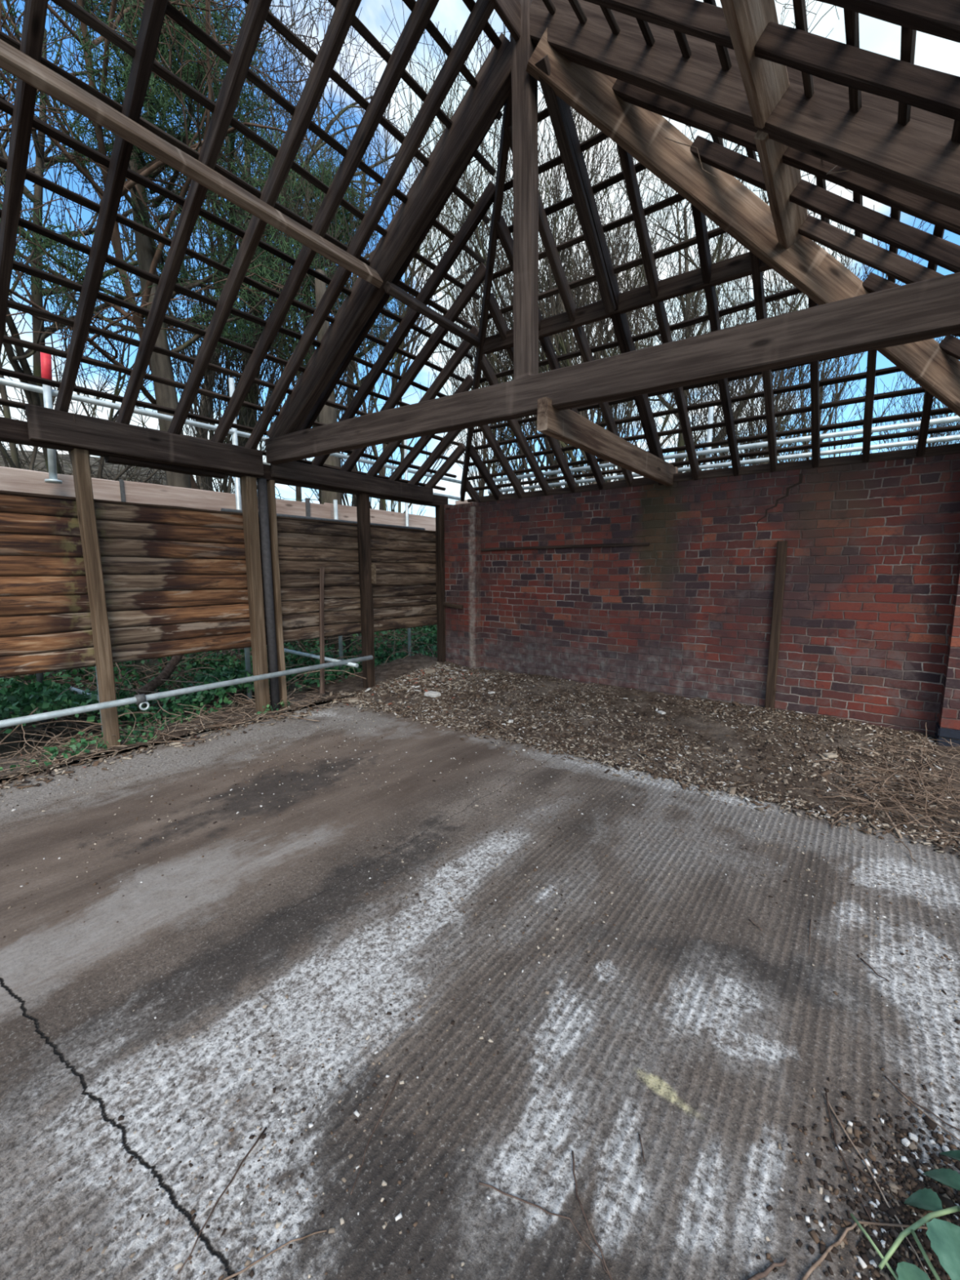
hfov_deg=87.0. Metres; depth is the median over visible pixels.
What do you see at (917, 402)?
bare tree
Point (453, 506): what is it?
brick
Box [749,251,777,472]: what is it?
rafter
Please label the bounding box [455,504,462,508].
brick
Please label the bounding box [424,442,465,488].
rafter
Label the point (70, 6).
batten
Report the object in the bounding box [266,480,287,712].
post
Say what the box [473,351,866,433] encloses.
batten
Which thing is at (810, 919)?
twig
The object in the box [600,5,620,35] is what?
batten
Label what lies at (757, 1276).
twig
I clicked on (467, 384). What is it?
rafter
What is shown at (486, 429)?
rafter
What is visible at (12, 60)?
purlin
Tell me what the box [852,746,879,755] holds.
stick
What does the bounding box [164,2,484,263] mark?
batten
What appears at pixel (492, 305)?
rafter
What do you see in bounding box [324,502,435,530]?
board
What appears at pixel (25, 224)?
batten
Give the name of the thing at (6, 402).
batten
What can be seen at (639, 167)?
batten
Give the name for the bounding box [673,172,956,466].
bare tree
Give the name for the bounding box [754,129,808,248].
purlin
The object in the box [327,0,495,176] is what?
batten
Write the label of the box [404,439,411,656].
scaffold pole
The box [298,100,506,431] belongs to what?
rafter
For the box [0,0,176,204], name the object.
bare tree
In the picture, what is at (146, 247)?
pine tree
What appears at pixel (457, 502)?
board
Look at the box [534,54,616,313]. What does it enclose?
rafter
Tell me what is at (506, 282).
bare tree
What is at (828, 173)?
dry creeper
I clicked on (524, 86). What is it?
post
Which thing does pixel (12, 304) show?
batten
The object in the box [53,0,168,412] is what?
rafter
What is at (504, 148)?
rafter
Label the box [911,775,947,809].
stick
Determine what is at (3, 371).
batten
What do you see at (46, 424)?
beam
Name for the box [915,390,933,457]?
rafter
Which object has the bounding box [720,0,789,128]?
wooden post
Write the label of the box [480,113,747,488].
bare tree
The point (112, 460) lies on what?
board
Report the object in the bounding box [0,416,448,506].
wall plate
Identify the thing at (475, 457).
rafter
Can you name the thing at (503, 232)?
rafter
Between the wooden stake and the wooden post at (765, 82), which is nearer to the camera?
the wooden post at (765, 82)
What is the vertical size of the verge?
0.126 m
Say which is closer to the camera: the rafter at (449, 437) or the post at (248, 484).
the post at (248, 484)
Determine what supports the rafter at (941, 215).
on the wall plate
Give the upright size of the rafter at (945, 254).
1.635 m
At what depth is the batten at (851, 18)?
1.85 m
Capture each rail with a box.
[0,377,461,484]
[262,459,460,500]
[443,602,463,608]
[488,434,959,493]
[493,415,959,482]
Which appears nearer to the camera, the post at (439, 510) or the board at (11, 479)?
the board at (11, 479)
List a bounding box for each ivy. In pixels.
[0,624,437,733]
[0,700,289,770]
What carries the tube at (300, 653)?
attached to the tube at (141, 699)
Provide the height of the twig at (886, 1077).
0.005 m
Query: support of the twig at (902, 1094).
on the floor
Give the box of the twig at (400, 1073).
[350,1072,400,1195]
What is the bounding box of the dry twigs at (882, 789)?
[784,737,959,862]
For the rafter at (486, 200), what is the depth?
4.03 m
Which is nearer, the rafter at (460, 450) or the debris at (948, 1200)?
the debris at (948, 1200)
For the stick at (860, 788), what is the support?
on the floor
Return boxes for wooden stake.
[319,567,324,693]
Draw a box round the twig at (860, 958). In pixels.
[859,957,888,982]
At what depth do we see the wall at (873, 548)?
4.62 m
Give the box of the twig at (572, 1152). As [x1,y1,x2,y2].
[571,1151,613,1279]
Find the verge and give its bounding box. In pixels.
[0,691,346,777]
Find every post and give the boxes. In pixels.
[40,351,62,484]
[71,448,121,755]
[240,475,271,719]
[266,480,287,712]
[355,493,376,688]
[435,505,445,662]
[510,0,538,379]
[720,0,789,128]
[764,541,787,708]
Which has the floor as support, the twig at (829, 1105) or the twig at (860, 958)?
the twig at (860, 958)
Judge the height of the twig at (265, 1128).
0.005 m
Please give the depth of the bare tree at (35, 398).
7.14 m
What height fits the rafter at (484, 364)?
1.227 m
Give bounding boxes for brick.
[444,504,452,509]
[449,504,456,509]
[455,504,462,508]
[462,503,469,507]
[469,502,479,506]
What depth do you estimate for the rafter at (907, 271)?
2.88 m
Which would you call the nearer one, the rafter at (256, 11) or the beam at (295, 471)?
the rafter at (256, 11)
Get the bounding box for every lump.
[901,1137,910,1146]
[908,1132,918,1142]
[942,1145,950,1151]
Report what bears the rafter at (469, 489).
on the brick pier
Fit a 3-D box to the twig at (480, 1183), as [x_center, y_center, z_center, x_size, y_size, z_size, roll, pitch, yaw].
[0.143,1.215,1.061,0.313,0.004,0.054,5,9,33]
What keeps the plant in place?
on the floor
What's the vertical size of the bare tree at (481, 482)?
11.170 m
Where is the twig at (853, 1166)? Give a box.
[852,1164,922,1212]
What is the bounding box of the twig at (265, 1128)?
[177,1126,266,1274]
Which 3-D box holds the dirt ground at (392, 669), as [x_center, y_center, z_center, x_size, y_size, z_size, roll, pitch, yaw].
[1.221,0.655,4.556,6.755,0.191,1.925,6,10,37]
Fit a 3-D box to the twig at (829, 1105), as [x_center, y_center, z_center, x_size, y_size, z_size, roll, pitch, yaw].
[0.880,1.204,1.139,0.010,0.005,0.355,1,8,5]
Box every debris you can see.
[2,708,959,1279]
[753,1066,959,1279]
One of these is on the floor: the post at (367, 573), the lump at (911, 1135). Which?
the lump at (911, 1135)
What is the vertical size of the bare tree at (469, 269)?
14.213 m
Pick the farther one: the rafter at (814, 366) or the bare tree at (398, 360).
the bare tree at (398, 360)
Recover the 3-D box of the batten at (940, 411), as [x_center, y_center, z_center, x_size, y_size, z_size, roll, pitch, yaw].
[1.665,-1.796,4.836,4.653,0.046,0.050,6,10,37]
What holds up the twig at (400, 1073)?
on the floor
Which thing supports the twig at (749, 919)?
on the floor
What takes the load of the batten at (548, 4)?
on the rafter
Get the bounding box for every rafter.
[0,0,48,356]
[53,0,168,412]
[115,0,272,424]
[167,0,360,435]
[210,0,439,443]
[244,0,495,449]
[266,31,511,438]
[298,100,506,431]
[311,180,495,466]
[340,262,486,471]
[365,325,479,476]
[388,374,473,481]
[407,429,462,484]
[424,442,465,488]
[460,84,511,501]
[465,479,479,502]
[466,444,501,500]
[476,353,550,495]
[479,424,524,498]
[484,293,577,493]
[494,215,604,489]
[503,125,633,486]
[525,26,959,417]
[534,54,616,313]
[560,97,664,484]
[583,0,959,121]
[612,79,959,235]
[616,143,699,479]
[689,135,959,272]
[690,203,740,475]
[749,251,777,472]
[798,213,944,284]
[808,297,820,468]
[815,0,959,43]
[862,271,959,337]
[862,349,876,462]
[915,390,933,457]
[938,334,959,359]
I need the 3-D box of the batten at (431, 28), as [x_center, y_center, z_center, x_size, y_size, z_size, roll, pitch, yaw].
[-0.879,-3.204,1.939,0.057,0.049,3.351,6,10,37]
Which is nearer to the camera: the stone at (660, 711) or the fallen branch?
the stone at (660, 711)
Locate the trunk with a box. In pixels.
[315,269,351,653]
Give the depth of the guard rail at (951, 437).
4.91 m
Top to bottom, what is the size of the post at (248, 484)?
2.240 m
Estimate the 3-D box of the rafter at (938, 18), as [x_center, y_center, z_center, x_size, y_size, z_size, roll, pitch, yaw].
[1.000,-2.237,1.681,2.888,2.241,0.055,4,9,29]
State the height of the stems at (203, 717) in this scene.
0.346 m
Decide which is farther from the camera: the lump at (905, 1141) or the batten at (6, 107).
the batten at (6, 107)
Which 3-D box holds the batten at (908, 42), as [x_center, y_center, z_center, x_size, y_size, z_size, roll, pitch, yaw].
[1.175,-2.010,1.348,0.054,0.053,4.656,6,10,37]
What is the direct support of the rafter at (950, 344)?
on the wall plate
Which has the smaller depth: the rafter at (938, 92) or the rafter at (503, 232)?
the rafter at (938, 92)
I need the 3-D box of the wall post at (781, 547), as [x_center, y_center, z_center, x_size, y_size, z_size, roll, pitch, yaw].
[2.622,-0.116,4.481,0.082,1.495,0.058,6,10,37]
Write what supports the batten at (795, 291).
on the rafter at (620, 322)
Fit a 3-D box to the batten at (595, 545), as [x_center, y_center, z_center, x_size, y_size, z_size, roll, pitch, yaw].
[0.860,-1.051,5.726,2.120,0.040,0.033,5,9,37]
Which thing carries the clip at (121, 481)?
attached to the board at (11, 479)
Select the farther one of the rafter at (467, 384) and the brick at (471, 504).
the brick at (471, 504)
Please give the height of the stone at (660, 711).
0.018 m
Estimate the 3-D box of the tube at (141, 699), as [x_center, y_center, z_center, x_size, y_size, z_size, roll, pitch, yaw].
[-2.768,0.506,3.629,0.071,0.130,5.140,6,10,37]
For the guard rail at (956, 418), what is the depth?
4.93 m
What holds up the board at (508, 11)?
attached to the rafter at (482, 10)
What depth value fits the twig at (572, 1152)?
1.07 m
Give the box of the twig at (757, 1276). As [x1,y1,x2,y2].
[746,1257,786,1279]
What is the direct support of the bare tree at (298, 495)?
on the ground at (3, 749)
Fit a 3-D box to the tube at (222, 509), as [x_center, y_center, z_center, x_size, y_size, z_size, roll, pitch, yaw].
[-1.630,-1.392,5.962,0.044,0.044,2.800,6,10,37]
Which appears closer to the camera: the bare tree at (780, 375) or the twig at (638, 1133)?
the twig at (638, 1133)
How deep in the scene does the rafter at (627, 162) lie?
3.52 m
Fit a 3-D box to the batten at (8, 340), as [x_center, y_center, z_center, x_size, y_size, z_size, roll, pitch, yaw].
[-1.865,-1.969,4.289,0.055,0.056,5.600,6,10,37]
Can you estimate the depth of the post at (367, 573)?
5.66 m
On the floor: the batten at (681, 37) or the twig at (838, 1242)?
the twig at (838, 1242)
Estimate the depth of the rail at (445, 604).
6.58 m
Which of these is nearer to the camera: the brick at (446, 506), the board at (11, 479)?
the board at (11, 479)
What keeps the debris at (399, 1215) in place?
on the floor
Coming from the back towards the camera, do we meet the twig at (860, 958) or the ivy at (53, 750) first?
the ivy at (53, 750)
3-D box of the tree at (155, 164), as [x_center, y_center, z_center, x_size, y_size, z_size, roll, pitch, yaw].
[-4.660,-5.527,5.168,7.671,11.756,9.777,-7,10,-41]
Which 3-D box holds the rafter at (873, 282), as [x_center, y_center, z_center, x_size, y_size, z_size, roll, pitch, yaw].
[2.943,-1.770,2.957,1.243,0.977,0.053,4,9,28]
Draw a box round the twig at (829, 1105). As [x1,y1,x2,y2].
[822,1093,929,1278]
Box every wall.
[461,453,959,735]
[934,548,959,746]
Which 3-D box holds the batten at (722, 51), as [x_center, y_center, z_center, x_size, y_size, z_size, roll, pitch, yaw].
[0.438,-2.548,1.428,0.050,0.048,4.003,6,10,37]
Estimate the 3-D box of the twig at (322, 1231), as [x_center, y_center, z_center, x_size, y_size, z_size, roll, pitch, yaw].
[-0.441,1.224,0.990,0.270,0.005,0.017,-4,9,-26]
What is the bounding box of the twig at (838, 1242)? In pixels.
[801,1220,927,1279]
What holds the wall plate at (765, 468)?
on the wall at (873, 548)
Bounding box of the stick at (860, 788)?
[857,787,902,838]
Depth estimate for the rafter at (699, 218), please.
3.55 m
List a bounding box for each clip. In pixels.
[119,479,125,502]
[305,497,310,516]
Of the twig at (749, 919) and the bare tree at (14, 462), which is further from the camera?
the bare tree at (14, 462)
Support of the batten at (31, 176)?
attached to the rafter at (480, 105)
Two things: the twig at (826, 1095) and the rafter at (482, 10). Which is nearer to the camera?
the twig at (826, 1095)
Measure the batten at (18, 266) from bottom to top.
0.049 m
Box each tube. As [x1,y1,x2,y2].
[0,655,373,728]
[69,686,98,700]
[221,508,425,529]
[284,648,358,667]
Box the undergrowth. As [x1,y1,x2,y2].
[0,407,436,679]
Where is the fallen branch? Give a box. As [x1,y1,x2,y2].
[135,654,183,694]
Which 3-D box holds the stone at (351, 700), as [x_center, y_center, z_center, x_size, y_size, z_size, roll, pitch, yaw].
[-1.327,0.638,5.304,0.091,0.024,0.063,4,8,25]
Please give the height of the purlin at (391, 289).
0.122 m
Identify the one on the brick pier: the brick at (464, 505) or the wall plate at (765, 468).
the brick at (464, 505)
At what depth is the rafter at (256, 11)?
2.80 m
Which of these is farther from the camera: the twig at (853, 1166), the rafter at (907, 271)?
the rafter at (907, 271)
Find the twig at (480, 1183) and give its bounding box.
[479,1182,611,1279]
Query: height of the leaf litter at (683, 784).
0.071 m
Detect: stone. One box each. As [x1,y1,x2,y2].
[348,698,358,702]
[424,669,435,673]
[424,690,440,697]
[657,710,666,714]
[822,752,838,758]
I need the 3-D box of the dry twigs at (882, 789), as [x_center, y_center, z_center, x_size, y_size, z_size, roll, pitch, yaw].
[2.603,0.793,2.871,1.570,0.357,1.261,-6,10,-38]
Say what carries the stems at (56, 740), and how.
on the ground at (3, 749)
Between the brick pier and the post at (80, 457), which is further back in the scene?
the brick pier
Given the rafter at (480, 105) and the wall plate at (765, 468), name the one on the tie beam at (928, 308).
the rafter at (480, 105)
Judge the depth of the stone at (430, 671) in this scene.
6.26 m
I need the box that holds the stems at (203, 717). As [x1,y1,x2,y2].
[0,683,358,786]
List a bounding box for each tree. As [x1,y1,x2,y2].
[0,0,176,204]
[0,0,268,483]
[0,0,335,488]
[0,0,344,489]
[0,0,353,474]
[0,0,449,493]
[75,0,401,489]
[80,22,385,494]
[100,0,639,506]
[165,0,512,515]
[186,99,383,501]
[194,127,422,503]
[391,23,826,491]
[397,103,706,488]
[408,117,634,497]
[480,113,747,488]
[577,0,857,473]
[627,173,947,473]
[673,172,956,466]
[854,335,959,453]
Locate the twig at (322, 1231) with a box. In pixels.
[222,1229,326,1279]
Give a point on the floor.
(713, 1041)
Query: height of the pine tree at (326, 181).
9.107 m
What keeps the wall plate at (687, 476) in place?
on the wall at (873, 548)
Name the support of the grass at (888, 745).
on the dirt ground at (392, 669)
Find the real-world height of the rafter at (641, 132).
2.246 m
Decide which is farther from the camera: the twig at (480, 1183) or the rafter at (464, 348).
the rafter at (464, 348)
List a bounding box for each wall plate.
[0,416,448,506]
[480,477,657,502]
[672,471,693,482]
[697,467,733,479]
[738,463,770,475]
[775,443,959,471]
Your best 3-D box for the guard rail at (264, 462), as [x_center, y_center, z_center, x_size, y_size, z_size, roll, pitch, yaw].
[-1.542,-2.037,6.442,0.048,0.068,4.200,6,10,37]
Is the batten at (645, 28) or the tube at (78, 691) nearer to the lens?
the batten at (645, 28)
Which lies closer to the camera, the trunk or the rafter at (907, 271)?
the rafter at (907, 271)
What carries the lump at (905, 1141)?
on the floor
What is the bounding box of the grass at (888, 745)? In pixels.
[835,722,959,795]
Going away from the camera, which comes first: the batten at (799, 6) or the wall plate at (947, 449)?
the batten at (799, 6)
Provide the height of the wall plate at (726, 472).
0.090 m
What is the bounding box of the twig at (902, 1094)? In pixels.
[897,1089,959,1141]
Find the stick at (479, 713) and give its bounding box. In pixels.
[479,712,506,730]
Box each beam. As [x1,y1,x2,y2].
[25,403,263,475]
[265,271,959,464]
[270,461,433,502]
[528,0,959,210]
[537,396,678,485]
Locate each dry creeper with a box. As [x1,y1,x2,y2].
[55,321,75,422]
[665,137,719,179]
[826,165,849,174]
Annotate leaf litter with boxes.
[0,690,368,795]
[329,692,959,857]
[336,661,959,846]
[341,662,537,722]
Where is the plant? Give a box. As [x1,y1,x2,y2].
[850,1150,959,1279]
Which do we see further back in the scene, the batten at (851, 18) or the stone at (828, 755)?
the stone at (828, 755)
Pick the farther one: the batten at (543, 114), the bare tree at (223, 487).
the bare tree at (223, 487)
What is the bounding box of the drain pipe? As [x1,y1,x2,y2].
[256,478,279,715]
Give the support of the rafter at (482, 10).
on the beam at (46, 424)
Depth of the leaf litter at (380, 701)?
5.88 m
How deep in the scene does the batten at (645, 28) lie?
2.46 m
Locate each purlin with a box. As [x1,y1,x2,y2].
[0,39,382,288]
[383,280,479,348]
[482,251,772,354]
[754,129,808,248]
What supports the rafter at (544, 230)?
on the wall plate at (640, 481)
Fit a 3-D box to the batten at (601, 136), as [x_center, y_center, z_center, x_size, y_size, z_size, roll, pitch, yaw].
[0.539,-3.107,3.245,0.994,0.058,0.044,6,10,37]
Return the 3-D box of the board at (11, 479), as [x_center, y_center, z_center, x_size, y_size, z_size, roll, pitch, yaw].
[-4.218,-1.126,3.154,0.039,0.206,3.380,6,10,37]
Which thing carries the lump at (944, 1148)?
on the floor
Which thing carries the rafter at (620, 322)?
on the wall plate at (640, 481)
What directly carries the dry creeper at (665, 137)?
hanging from the rafter at (641, 132)
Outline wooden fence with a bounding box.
[0,490,436,677]
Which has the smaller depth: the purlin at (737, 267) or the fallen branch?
the purlin at (737, 267)
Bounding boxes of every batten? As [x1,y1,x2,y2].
[0,30,473,329]
[0,97,473,359]
[0,156,464,382]
[0,208,447,397]
[0,367,456,478]
[0,398,445,490]
[3,334,463,464]
[7,299,460,445]
[12,260,410,406]
[50,0,480,300]
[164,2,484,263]
[242,0,489,224]
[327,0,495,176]
[402,0,502,120]
[462,0,502,49]
[465,424,959,492]
[466,407,954,479]
[469,386,924,466]
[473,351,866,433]
[474,366,902,449]
[480,287,802,382]
[480,542,649,551]
[487,226,726,319]
[492,193,684,279]
[497,162,646,239]
[503,131,608,191]
[537,107,549,122]
[542,0,555,14]
[568,0,587,24]
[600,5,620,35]
[635,17,654,46]
[673,30,723,146]
[702,0,757,160]
[792,0,830,223]
[843,8,862,239]
[887,26,916,282]
[927,120,959,271]
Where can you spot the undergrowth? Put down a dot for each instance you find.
(150, 480)
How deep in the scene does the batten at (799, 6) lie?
1.93 m
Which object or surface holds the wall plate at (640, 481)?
on the wall at (873, 548)
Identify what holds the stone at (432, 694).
on the dirt ground at (392, 669)
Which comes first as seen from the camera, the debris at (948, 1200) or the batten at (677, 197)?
the debris at (948, 1200)
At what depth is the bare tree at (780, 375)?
8.18 m
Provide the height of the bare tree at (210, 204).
16.874 m
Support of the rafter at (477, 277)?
attached to the rafter at (504, 148)
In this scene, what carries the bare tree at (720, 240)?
on the ground at (3, 749)
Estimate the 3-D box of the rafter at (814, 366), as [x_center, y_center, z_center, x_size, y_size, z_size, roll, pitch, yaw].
[2.484,-1.863,3.750,0.052,1.160,1.345,6,10,37]
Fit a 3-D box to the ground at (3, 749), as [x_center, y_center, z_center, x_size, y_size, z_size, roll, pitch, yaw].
[-2.002,-9.603,28.995,127.482,14.247,101.518,6,10,37]
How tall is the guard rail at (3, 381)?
0.048 m
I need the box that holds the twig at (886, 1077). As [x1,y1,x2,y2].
[884,1075,959,1131]
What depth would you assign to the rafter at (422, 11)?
3.10 m
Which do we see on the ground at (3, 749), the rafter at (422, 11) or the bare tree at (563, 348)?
the bare tree at (563, 348)
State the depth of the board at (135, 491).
4.97 m
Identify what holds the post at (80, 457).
on the ground at (3, 749)
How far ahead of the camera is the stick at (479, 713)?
4.45 m
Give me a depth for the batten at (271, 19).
2.79 m
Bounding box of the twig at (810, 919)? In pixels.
[808,919,811,953]
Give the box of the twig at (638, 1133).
[638,1133,644,1161]
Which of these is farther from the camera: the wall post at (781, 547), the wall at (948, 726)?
the wall post at (781, 547)
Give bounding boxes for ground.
[0,449,826,814]
[302,653,959,845]
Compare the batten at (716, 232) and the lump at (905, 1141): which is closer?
the lump at (905, 1141)
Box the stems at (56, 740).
[0,626,437,755]
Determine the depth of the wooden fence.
4.15 m
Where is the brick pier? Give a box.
[444,506,480,669]
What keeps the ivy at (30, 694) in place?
on the ground at (3, 749)
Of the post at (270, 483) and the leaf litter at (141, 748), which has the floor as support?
the leaf litter at (141, 748)
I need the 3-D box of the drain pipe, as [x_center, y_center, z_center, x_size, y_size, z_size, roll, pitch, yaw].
[-1.989,-0.359,4.769,0.084,2.241,0.099,6,10,37]
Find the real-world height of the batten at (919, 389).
0.056 m
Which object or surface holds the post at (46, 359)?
attached to the guard rail at (3, 381)
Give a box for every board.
[0,466,120,501]
[104,455,225,478]
[123,480,331,519]
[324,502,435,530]
[455,499,470,504]
[488,0,520,40]
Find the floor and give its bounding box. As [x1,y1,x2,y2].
[0,700,959,1279]
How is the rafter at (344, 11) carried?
on the wall plate at (11, 430)
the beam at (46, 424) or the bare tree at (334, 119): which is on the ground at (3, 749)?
the bare tree at (334, 119)
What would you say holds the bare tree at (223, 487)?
on the ground at (3, 749)
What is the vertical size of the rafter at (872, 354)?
0.891 m
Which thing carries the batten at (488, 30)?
attached to the rafter at (480, 105)
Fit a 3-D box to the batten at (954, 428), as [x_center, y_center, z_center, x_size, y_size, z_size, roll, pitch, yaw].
[1.750,-1.706,4.955,4.917,0.049,0.055,6,10,37]
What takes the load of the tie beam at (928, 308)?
on the wall plate
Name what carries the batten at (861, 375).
on the rafter at (503, 232)
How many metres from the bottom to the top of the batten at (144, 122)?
0.046 m
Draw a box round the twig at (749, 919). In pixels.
[748,918,762,930]
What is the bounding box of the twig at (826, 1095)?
[825,1092,871,1220]
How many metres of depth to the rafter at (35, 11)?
2.35 m

